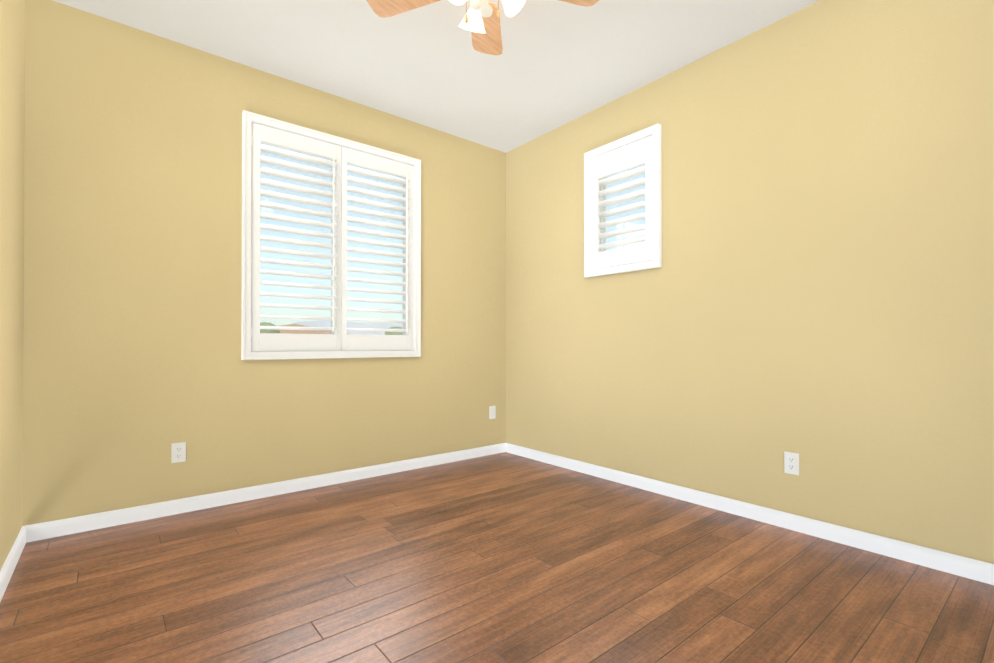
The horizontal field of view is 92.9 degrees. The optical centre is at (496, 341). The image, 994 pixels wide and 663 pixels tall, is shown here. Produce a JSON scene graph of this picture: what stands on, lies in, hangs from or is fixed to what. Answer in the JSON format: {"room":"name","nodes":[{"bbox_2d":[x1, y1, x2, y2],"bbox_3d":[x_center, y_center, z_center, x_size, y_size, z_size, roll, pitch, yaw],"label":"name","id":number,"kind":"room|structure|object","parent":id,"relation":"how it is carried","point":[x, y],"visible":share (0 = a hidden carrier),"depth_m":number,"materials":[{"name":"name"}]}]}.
{"room":"empty bedroom","nodes":[
{"label":"empty bedroom","id":0,"kind":"room"},
{"bbox_2d":[0,0,24,569],"bbox_3d":[-1.235,-0.384,0.853,0.160,2.740,3.720,0,0,-39],"label":"wall","id":1,"kind":"structure","parent":0,"point":[12,77],"depth_m":2.06,"materials":[{"name":"yellow paint"}]},
{"bbox_2d":[0,526,25,601],"bbox_3d":[-1.218,0.946,0.963,0.015,0.081,3.560,0,0,-39],"label":"baseboard","id":2,"kind":"structure","parent":1,"relation":"attached to","point":[10,563],"depth_m":2.02,"materials":[{"name":"white wood"}]},
{"bbox_2d":[22,0,505,525],"bbox_3d":[-1.185,-0.370,3.399,3.458,2.740,0.160,0,0,-39],"label":"wall","id":3,"kind":"structure","parent":0,"point":[136,366],"depth_m":2.77,"materials":[{"name":"yellow paint"}]},
{"bbox_2d":[171,442,185,462],"bbox_3d":[-1.848,0.644,2.742,0.070,0.115,0.009,0,0,-39],"label":"outlet","id":4,"kind":"object","parent":3,"relation":"attached to","point":[178,453],"visible":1,"depth_m":2.74,"materials":[{"name":"white plastic"}]},
{"bbox_2d":[24,443,505,542],"bbox_3d":[-1.130,0.959,3.323,3.138,0.081,0.015,0,0,-39],"label":"baseboard","id":5,"kind":"structure","parent":3,"relation":"attached to","point":[56,528],"depth_m":2.90,"materials":[{"name":"white wood"}]},
{"bbox_2d":[241,110,420,359],"bbox_3d":[-1.135,-0.661,3.387,1.262,1.556,0.195,0,0,-39],"label":"window shutters","id":6,"kind":"object","parent":3,"relation":"attached to","point":[339,341],"visible":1,"depth_m":3.29,"materials":[{"name":"white wood"}]},
{"bbox_2d":[489,406,495,418],"bbox_3d":[-0.036,0.633,4.217,0.070,0.115,0.016,0,0,-39],"label":"outlet","id":7,"kind":"object","parent":3,"relation":"attached to","point":[492,412],"visible":1,"depth_m":4.22,"materials":[{"name":"white plastic"}]},
{"bbox_2d":[53,0,818,152],"bbox_3d":[-0.009,-1.808,1.966,3.458,0.120,3.880,0,0,-39],"label":"ceiling","id":8,"kind":"structure","parent":0,"point":[555,64],"depth_m":2.80,"materials":[{"name":"white paint"}]},
{"bbox_2d":[366,0,598,54],"bbox_3d":[-0.057,-1.529,1.922,1.055,0.438,1.035,0,0,-39],"label":"ceiling fan","id":9,"kind":"object","parent":8,"relation":"hanging from","point":[481,21],"visible":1,"depth_m":2.13,"materials":[{"name":"brown wood"}]},
{"bbox_2d":[0,452,993,662],"bbox_3d":[-0.009,1.042,1.950,3.458,0.100,3.880,0,0,-39],"label":"floor","id":10,"kind":"structure","parent":0,"point":[504,557],"depth_m":1.91,"materials":[{"name":"brown wood"}]},
{"bbox_2d":[506,0,993,563],"bbox_3d":[1.319,-0.372,2.939,0.160,2.740,3.720,0,0,-39],"label":"wall","id":11,"kind":"structure","parent":0,"point":[816,290],"depth_m":2.48,"materials":[{"name":"yellow paint"}]},
{"bbox_2d":[584,123,661,277],"bbox_3d":[0.913,-0.956,3.373,0.195,0.941,0.630,0,0,-39],"label":"window shutters","id":12,"kind":"object","parent":11,"relation":"attached to","point":[628,152],"visible":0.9,"depth_m":3.32,"materials":[{"name":"white wood"}]},
{"bbox_2d":[506,443,993,584],"bbox_3d":[1.201,0.957,2.938,0.015,0.081,3.560,0,0,-39],"label":"baseboard","id":13,"kind":"structure","parent":11,"relation":"attached to","point":[970,568],"depth_m":2.48,"materials":[{"name":"white wood"}]},
{"bbox_2d":[784,451,798,474],"bbox_3d":[1.561,0.645,2.503,0.009,0.115,0.070,0,0,-39],"label":"outlet","id":14,"kind":"object","parent":11,"relation":"attached to","point":[791,462],"visible":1,"depth_m":2.50,"materials":[{"name":"white plastic"}]},
{"label":"outside","id":15,"kind":"structure","parent":0,"visible":0},
{"bbox_2d":[260,320,402,334],"bbox_3d":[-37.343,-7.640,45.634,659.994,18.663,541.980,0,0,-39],"label":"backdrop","id":16,"kind":"structure","parent":15,"point":[356,324],"depth_m":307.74,"materials":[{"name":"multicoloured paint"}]}
]}

